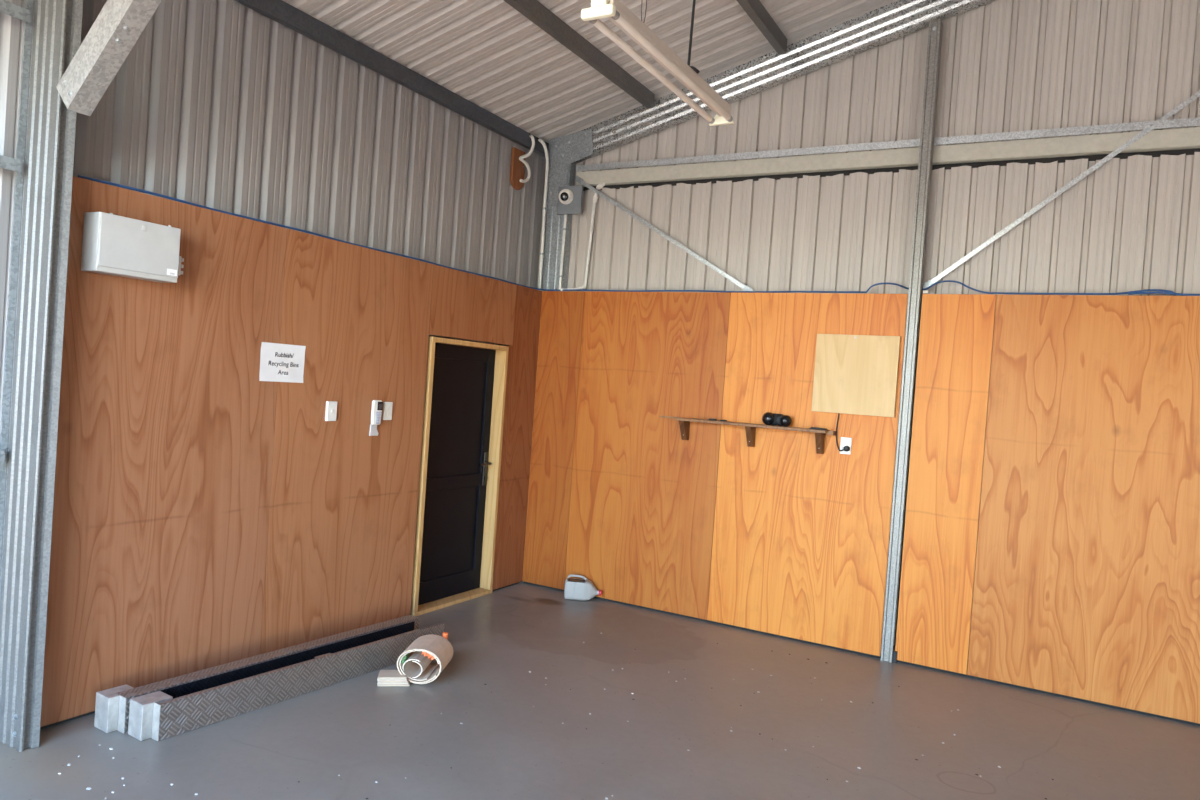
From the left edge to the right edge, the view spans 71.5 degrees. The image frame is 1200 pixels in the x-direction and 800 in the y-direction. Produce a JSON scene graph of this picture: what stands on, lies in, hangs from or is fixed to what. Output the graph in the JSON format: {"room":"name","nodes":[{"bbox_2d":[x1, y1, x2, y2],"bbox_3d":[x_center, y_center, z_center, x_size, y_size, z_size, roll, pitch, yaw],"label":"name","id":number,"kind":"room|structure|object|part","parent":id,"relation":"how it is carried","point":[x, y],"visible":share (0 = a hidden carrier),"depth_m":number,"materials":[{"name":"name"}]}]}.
{"room":"workshop shed","nodes":[
{"label":"workshop shed","id":0,"kind":"room"},
{"bbox_2d":[0,0,545,726],"bbox_3d":[-2.091,-0.358,4.116,0.169,3.593,6.610,5,1,29],"label":"wall","id":1,"kind":"structure","parent":0,"point":[208,513],"depth_m":4.46,"materials":[{"name":"brown wood"}]},
{"bbox_2d":[0,449,4,462],"bbox_3d":[-3.110,0.206,2.372,0.090,0.050,2.514,5,1,29],"label":"wall girt","id":2,"kind":"structure","parent":1,"relation":"attached to","point":[2,452],"depth_m":3.44,"materials":[{"name":"metal"}]},
{"bbox_2d":[0,155,21,171],"bbox_3d":[-3.026,-0.988,2.352,0.090,0.050,2.514,5,1,29],"label":"rail","id":3,"kind":"object","parent":1,"relation":"attached to","point":[9,163],"depth_m":3.40,"materials":[{"name":"metal"}]},
{"bbox_2d":[0,0,30,22],"bbox_3d":[-2.983,-1.599,2.341,0.090,0.050,2.514,5,1,29],"label":"rail","id":4,"kind":"object","parent":1,"relation":"attached to","point":[8,8],"depth_m":3.37,"materials":[{"name":"metal"}]},
{"bbox_2d":[81,212,183,282],"bbox_3d":[-2.086,-0.681,3.766,0.130,0.257,0.419,5,1,29],"label":"electrical box","id":5,"kind":"object","parent":1,"relation":"attached to","point":[115,245],"visible":1,"depth_m":3.68,"materials":[{"name":"white plastic"}]},
{"bbox_2d":[40,582,518,728],"bbox_3d":[-1.571,1.415,5.207,0.030,0.100,3.710,5,1,29],"label":"baseboard","id":6,"kind":"structure","parent":1,"relation":"attached to","point":[92,712],"depth_m":3.75,"materials":[{"name":"black plastic"}]},
{"bbox_2d":[259,342,305,382],"bbox_3d":[-1.743,-0.203,4.584,0.005,0.209,0.297,5,1,29],"label":"paper sign","id":7,"kind":"object","parent":1,"relation":"attached to","point":[278,362],"visible":1,"depth_m":4.58,"materials":[{"name":"white paper"}]},
{"bbox_2d":[325,401,336,420],"bbox_3d":[-1.578,0.066,4.901,0.025,0.116,0.074,5,1,29],"label":"wall switch","id":8,"kind":"object","parent":1,"relation":"attached to","point":[331,406],"visible":1,"depth_m":4.89,"materials":[{"name":"white plastic"}]},
{"bbox_2d":[369,400,382,435],"bbox_3d":[-1.401,0.113,5.214,0.038,0.225,0.081,5,1,29],"label":"handset","id":9,"kind":"object","parent":1,"relation":"attached to","point":[377,405],"visible":1,"depth_m":5.20,"materials":[{"name":"white plastic"}]},
{"bbox_2d":[383,402,392,419],"bbox_3d":[-1.352,0.071,5.319,0.017,0.116,0.074,5,1,29],"label":"wall switch","id":10,"kind":"object","parent":1,"relation":"attached to","point":[387,409],"visible":1,"depth_m":5.31,"materials":[{"name":"white plastic"}]},
{"bbox_2d":[235,0,548,156],"bbox_3d":[-1.979,-2.109,4.052,0.045,0.104,6.500,5,1,29],"label":"beam","id":11,"kind":"structure","parent":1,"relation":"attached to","point":[279,11],"depth_m":5.17,"materials":[{"name":"metal"}]},
{"bbox_2d":[410,336,508,615],"bbox_3d":[-1.046,0.522,6.088,0.149,1.925,0.894,5,1,29],"label":"door","id":12,"kind":"structure","parent":1,"relation":"in","point":[465,386],"depth_m":6.16,"materials":[{"name":"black wood"}]},
{"bbox_3d":[-1.120,0.967,6.122,0.017,0.653,0.660,5,1,29],"label":"panel","id":13,"kind":"part","parent":12,"relation":"part of","materials":[{"name":"black paint"}]},
{"bbox_3d":[-1.098,1.469,6.096,0.115,0.026,0.894,5,1,29],"label":"sill","id":14,"kind":"part","parent":12,"relation":"part of","materials":[{"name":"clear wood"}]},
{"bbox_3d":[-1.062,0.131,6.108,0.017,0.860,0.660,5,1,29],"label":"panel","id":15,"kind":"part","parent":12,"relation":"part of","materials":[{"name":"black paint"}]},
{"bbox_3d":[-0.887,0.530,6.421,0.010,0.260,0.038,5,1,29],"label":"lock plate","id":16,"kind":"part","parent":12,"relation":"part of","materials":[{"name":"black plastic"}]},
{"bbox_3d":[-0.882,0.487,6.356,0.056,0.025,0.132,5,1,29],"label":"handle","id":17,"kind":"part","parent":12,"relation":"part of","materials":[{"name":"black plastic"}]},
{"bbox_2d":[510,147,525,189],"bbox_3d":[-0.650,-1.821,6.597,0.024,0.315,0.160,5,1,29],"label":"block","id":18,"kind":"object","parent":1,"relation":"attached to","point":[517,167],"visible":0.94,"depth_m":6.57,"materials":[{"name":"brown wood"}]},
{"bbox_2d":[519,134,534,182],"bbox_3d":[-0.568,-1.906,6.609,0.086,0.377,0.155,5,1,29],"label":"conduit","id":19,"kind":"object","parent":1,"relation":"attached to","point":[521,158],"visible":1,"depth_m":6.59,"materials":[{"name":"white plastic"}]},
{"bbox_2d":[282,0,897,141],"bbox_3d":[2.071,-2.477,1.840,9.400,1.319,6.625,5,1,29],"label":"ceiling","id":20,"kind":"structure","parent":0,"point":[487,53],"depth_m":5.48,"materials":[{"name":"grey metal"}]},
{"bbox_2d":[581,0,733,125],"bbox_3d":[0.336,-1.996,3.538,0.133,1.264,1.274,5,1,29],"label":"fluorescent light","id":21,"kind":"object","parent":20,"relation":"hanging from","point":[616,11],"visible":1,"depth_m":3.40,"materials":[{"name":"white metal"}]},
{"bbox_3d":[0.437,-2.038,3.687,0.015,1.172,0.027,3,1,-39],"label":"hanging cord","id":22,"kind":"part","parent":21,"relation":"part of","materials":[{"name":"black rubber"}]},
{"bbox_2d":[0,581,1199,799],"bbox_3d":[1.734,1.829,1.851,9.360,0.150,6.780,5,1,29],"label":"floor","id":23,"kind":"structure","parent":0,"point":[358,730],"depth_m":4.03,"materials":[{"name":"paint"}]},
{"bbox_2d":[0,0,82,751],"bbox_3d":[-2.329,-0.364,3.462,0.255,3.598,0.115,5,1,29],"label":"steel column","id":24,"kind":"structure","parent":23,"relation":"on","point":[57,24],"depth_m":3.43,"materials":[{"name":"silver metal"}]},
{"bbox_2d":[56,0,161,115],"bbox_3d":[-1.579,-1.681,3.056,1.229,1.148,0.094,5,1,29],"label":"knee brace","id":25,"kind":"object","parent":24,"relation":"attached to","point":[119,24],"visible":1,"depth_m":3.21,"materials":[{"name":"metal"}]},
{"bbox_3d":[1.759,-2.372,1.291,9.120,1.474,0.085,5,1,29],"label":"rafter","id":26,"kind":"object","parent":24,"relation":"attached to","visible":0},
{"bbox_2d":[504,0,654,107],"bbox_3d":[-1.151,-2.320,3.522,0.055,0.100,6.365,5,1,29],"label":"purlin","id":27,"kind":"structure","parent":26,"relation":"attached to","point":[533,10],"depth_m":5.36,"materials":[{"name":"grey metal"}]},
{"bbox_2d":[737,0,786,54],"bbox_3d":[-0.259,-2.524,3.035,0.055,0.100,6.365,5,1,29],"label":"purlin","id":28,"kind":"structure","parent":26,"relation":"attached to","point":[755,10],"depth_m":5.43,"materials":[{"name":"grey metal"}]},
{"bbox_2d":[94,615,419,732],"bbox_3d":[-1.671,1.389,4.412,0.161,0.161,1.834,5,1,32],"label":"rail","id":29,"kind":"object","parent":23,"relation":"on","point":[112,705],"visible":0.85,"depth_m":3.90,"materials":[{"name":"metal"}]},
{"bbox_3d":[-1.855,1.385,4.055,0.088,0.156,0.937,5,1,32],"label":"plate","id":30,"kind":"part","parent":29,"relation":"part of","materials":[{"name":"metal"}]},
{"bbox_3d":[-1.387,1.406,4.803,0.088,0.153,0.868,5,1,32],"label":"extension plate","id":31,"kind":"part","parent":29,"relation":"part of","materials":[{"name":"metal"}]},
{"bbox_2d":[128,621,444,740],"bbox_3d":[-1.498,1.401,4.343,0.163,0.163,1.799,5,1,33],"label":"metal beam","id":32,"kind":"structure","parent":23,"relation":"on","point":[173,711],"depth_m":4.05,"materials":[{"name":"metal"}]},
{"bbox_3d":[-1.655,1.399,3.978,0.028,0.158,0.920,5,1,33],"label":"plate","id":33,"kind":"part","parent":32,"relation":"part of","materials":[{"name":"metal"}]},
{"bbox_3d":[-1.563,1.400,4.390,0.004,0.154,1.591,5,1,33],"label":"plate","id":34,"kind":"part","parent":32,"relation":"part of","materials":[{"name":"metal"}]},
{"bbox_3d":[-1.190,1.420,4.708,0.028,0.155,0.852,5,1,33],"label":"extension plate","id":35,"kind":"part","parent":32,"relation":"part of","materials":[{"name":"metal"}]},
{"bbox_2d":[377,670,409,685],"bbox_3d":[-1.101,1.488,4.470,0.179,0.043,0.144,4,1,-12],"label":"paper stack","id":36,"kind":"object","parent":23,"relation":"on","point":[385,677],"visible":0.91,"depth_m":4.41,"materials":[{"name":"white paper"}]},
{"bbox_2d":[397,634,452,683],"bbox_3d":[-0.957,1.420,4.576,0.244,0.190,0.272,4,1,4],"label":"paper roll","id":37,"kind":"object","parent":23,"relation":"on","point":[427,648],"visible":1,"depth_m":4.52,"materials":[{"name":"white paper"}]},
{"bbox_2d":[442,632,447,638],"bbox_3d":[-0.894,1.416,4.759,0.043,0.178,0.034,4,1,-27],"label":"tube","id":38,"kind":"object","parent":23,"relation":"on","point":[445,634],"visible":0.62,"depth_m":4.75,"materials":[{"name":"plastic"}]},
{"bbox_2d":[58,642,1000,798],"bbox_3d":[0.042,1.601,3.737,3.577,0.002,3.466,5,1,29],"label":"flakes","id":39,"kind":"object","parent":23,"relation":"on","point":[583,642],"visible":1,"depth_m":3.41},
{"bbox_2d":[522,163,575,581],"bbox_3d":[-0.425,-0.268,6.851,0.205,3.559,0.079,5,1,29],"label":"column","id":40,"kind":"structure","parent":23,"relation":"on","point":[554,223],"depth_m":6.80,"materials":[{"name":"metal"}]},
{"bbox_2d":[538,138,548,288],"bbox_3d":[-0.487,-1.505,6.754,0.063,1.183,0.169,5,1,29],"label":"conduit","id":41,"kind":"object","parent":40,"relation":"attached to","point":[540,140],"visible":0.99,"depth_m":6.80,"materials":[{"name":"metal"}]},
{"bbox_2d":[558,214,567,288],"bbox_3d":[-0.301,-1.194,6.740,0.053,0.610,0.028,5,1,29],"label":"conduit","id":42,"kind":"object","parent":40,"relation":"attached to","point":[564,229],"visible":1,"depth_m":6.73,"materials":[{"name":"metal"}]},
{"bbox_2d":[546,128,592,205],"bbox_3d":[-0.256,-1.878,6.729,0.444,0.600,0.012,5,1,29],"label":"gusset plate","id":43,"kind":"object","parent":40,"relation":"attached to","point":[565,150],"visible":0.94,"depth_m":6.75,"materials":[{"name":"metal"}]},
{"bbox_2d":[557,185,582,214],"bbox_3d":[-0.266,-1.607,6.654,0.221,0.224,0.129,5,1,29],"label":"security camera","id":44,"kind":"object","parent":43,"relation":"attached to","point":[569,197],"visible":1,"depth_m":6.66,"materials":[{"name":"white plastic"}]},
{"bbox_2d":[574,175,752,290],"bbox_3d":[0.449,-1.290,6.389,1.579,0.952,0.006,5,1,29],"label":"strap","id":45,"kind":"object","parent":40,"relation":"attached to","point":[578,179],"visible":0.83,"depth_m":6.36,"materials":[{"name":"metal"}]},
{"bbox_2d":[573,0,994,163],"bbox_3d":[3.615,-2.299,4.657,9.120,1.474,0.085,5,1,29],"label":"rafter","id":46,"kind":"object","parent":40,"relation":"attached to","point":[897,19],"visible":0.84,"depth_m":5.88,"materials":[{"name":"silver metal"}]},
{"bbox_2d":[564,574,601,600],"bbox_3d":[-0.126,1.453,6.447,0.286,0.179,0.132,4,1,5],"label":"milk jug","id":47,"kind":"object","parent":23,"relation":"on","point":[583,589],"visible":1,"depth_m":6.39,"materials":[{"name":"grey plastic"}]},
{"bbox_3d":[-0.176,1.379,6.483,0.155,0.038,0.024,4,1,5],"label":"handle","id":48,"kind":"part","parent":47,"relation":"part of","materials":[{"name":"grey plastic"}]},
{"bbox_2d":[298,636,1053,799],"bbox_3d":[0.531,1.636,3.724,2.854,0.002,3.680,5,1,29],"label":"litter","id":49,"kind":"object","parent":23,"relation":"on","point":[608,636],"visible":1,"depth_m":4.45,"materials":[{"name":"white plant"}]},
{"bbox_2d":[880,18,942,662],"bbox_3d":[2.044,-0.369,5.428,0.096,4.155,0.116,5,1,29],"label":"steel post","id":50,"kind":"object","parent":23,"relation":"on","point":[935,31],"visible":1,"depth_m":5.39,"materials":[{"name":"grey metal"}]},
{"bbox_2d":[923,90,1199,290],"bbox_3d":[3.126,-1.518,4.929,2.201,1.762,0.006,5,1,29],"label":"strap","id":51,"kind":"object","parent":50,"relation":"attached to","point":[1196,95],"visible":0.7,"depth_m":5.10,"materials":[{"name":"metal"}]},
{"bbox_2d":[522,152,1199,723],"bbox_3d":[3.435,0.194,4.710,9.360,3.245,0.168,5,1,29],"label":"wall","id":52,"kind":"structure","parent":0,"point":[1051,543],"depth_m":5.44,"materials":[{"name":"brown wood"}]},
{"bbox_2d":[560,193,597,290],"bbox_3d":[-0.166,-1.268,6.708,0.248,0.805,0.047,4,1,5],"label":"conduit","id":53,"kind":"object","parent":52,"relation":"attached to","point":[595,198],"visible":0.98,"depth_m":6.70,"materials":[{"name":"white plastic"}]},
{"bbox_2d":[78,175,1199,295],"bbox_3d":[1.284,-0.760,3.791,6.021,0.094,3.765,5,1,29],"label":"trim","id":54,"kind":"structure","parent":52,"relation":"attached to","point":[79,176],"depth_m":5.12,"materials":[{"name":"blue plastic"}]},
{"bbox_2d":[659,416,835,453],"bbox_3d":[0.984,0.242,5.883,1.305,0.163,0.141,5,1,29],"label":"wall shelf","id":55,"kind":"object","parent":52,"relation":"attached to","point":[684,423],"visible":1,"depth_m":5.82,"materials":[{"name":"wood"}]},
{"bbox_2d":[762,412,791,426],"bbox_3d":[1.220,0.133,5.757,0.205,0.090,0.095,5,1,29],"label":"ear muffs","id":56,"kind":"object","parent":55,"relation":"on","point":[768,418],"visible":1,"depth_m":5.74,"materials":[{"name":"black plastic"}]},
{"bbox_2d":[762,412,773,424],"bbox_3d":[1.168,0.129,5.780,0.082,0.090,0.090,3,1,-28],"label":"ear cup","id":57,"kind":"object","parent":56,"relation":"on","point":[767,418],"depth_m":5.75,"materials":[{"name":"black plastic"}]},
{"bbox_2d":[771,413,782,425],"bbox_3d":[1.226,0.136,5.763,0.118,0.084,0.066,5,1,29],"label":"headband","id":58,"kind":"object","parent":56,"relation":"on","point":[776,419],"depth_m":5.74,"materials":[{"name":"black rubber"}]},
{"bbox_2d":[780,415,791,426],"bbox_3d":[1.277,0.143,5.730,0.080,0.080,0.068,4,1,-23],"label":"ear cup","id":59,"kind":"object","parent":56,"relation":"on","point":[785,420],"depth_m":5.71,"materials":[{"name":"black plastic"}]},
{"bbox_2d":[809,427,827,429],"bbox_3d":[1.470,0.192,5.601,0.120,0.014,0.050,4,1,23],"label":"strap","id":60,"kind":"object","parent":55,"relation":"on","point":[817,428],"visible":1,"depth_m":5.58,"materials":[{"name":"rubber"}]},
{"bbox_2d":[840,437,851,454],"bbox_3d":[1.647,0.307,5.588,0.072,0.113,0.016,5,1,29],"label":"power socket","id":61,"kind":"object","parent":52,"relation":"attached to","point":[845,441],"visible":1,"depth_m":5.59,"materials":[{"name":"white plastic"}]},
{"bbox_2d":[836,413,849,451],"bbox_3d":[1.626,0.211,5.581,0.104,0.266,0.036,5,1,33],"label":"plug","id":62,"kind":"object","parent":61,"relation":"attached to","point":[846,448],"visible":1,"depth_m":5.60,"materials":[{"name":"black plastic"}]},
{"bbox_2d":[811,334,900,416],"bbox_3d":[1.701,-0.169,5.558,0.540,0.528,0.034,5,1,29],"label":"plywood board","id":63,"kind":"object","parent":52,"relation":"attached to","point":[854,374],"visible":1,"depth_m":5.54,"materials":[{"name":"wood"}]},
{"bbox_2d":[524,582,1199,725],"bbox_3d":[3.310,1.766,4.689,8.999,0.100,0.030,5,1,29],"label":"baseboard","id":64,"kind":"structure","parent":52,"relation":"attached to","point":[899,661],"depth_m":5.38,"materials":[{"name":"black plastic"}]},
{"bbox_2d":[576,127,1199,190],"bbox_3d":[3.659,-1.472,4.669,8.800,0.144,0.050,5,1,29],"label":"beam","id":65,"kind":"structure","parent":52,"relation":"on","point":[1156,143],"depth_m":5.55,"materials":[{"name":"metal"}]},
{"bbox_2d":[596,183,605,189],"bbox_3d":[0.007,-1.705,6.654,0.087,0.051,0.045,5,1,29],"label":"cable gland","id":66,"kind":"object","parent":65,"relation":"attached to","point":[599,186],"visible":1,"depth_m":6.64,"materials":[{"name":"white plastic"}]},
{"bbox_2d":[544,0,1199,191],"bbox_3d":[3.646,-2.207,4.746,9.360,1.670,0.029,5,1,29],"label":"wall","id":67,"kind":"structure","parent":0,"point":[1006,65],"depth_m":5.35,"materials":[{"name":"grey metal"}]},
{"bbox_2d":[576,117,1199,170],"bbox_3d":[3.663,-1.572,4.660,8.800,0.048,0.066,5,1,29],"label":"steel girt","id":68,"kind":"object","parent":67,"relation":"attached to","point":[1186,122],"visible":1,"depth_m":5.53,"materials":[{"name":"grey metal"}]}
]}

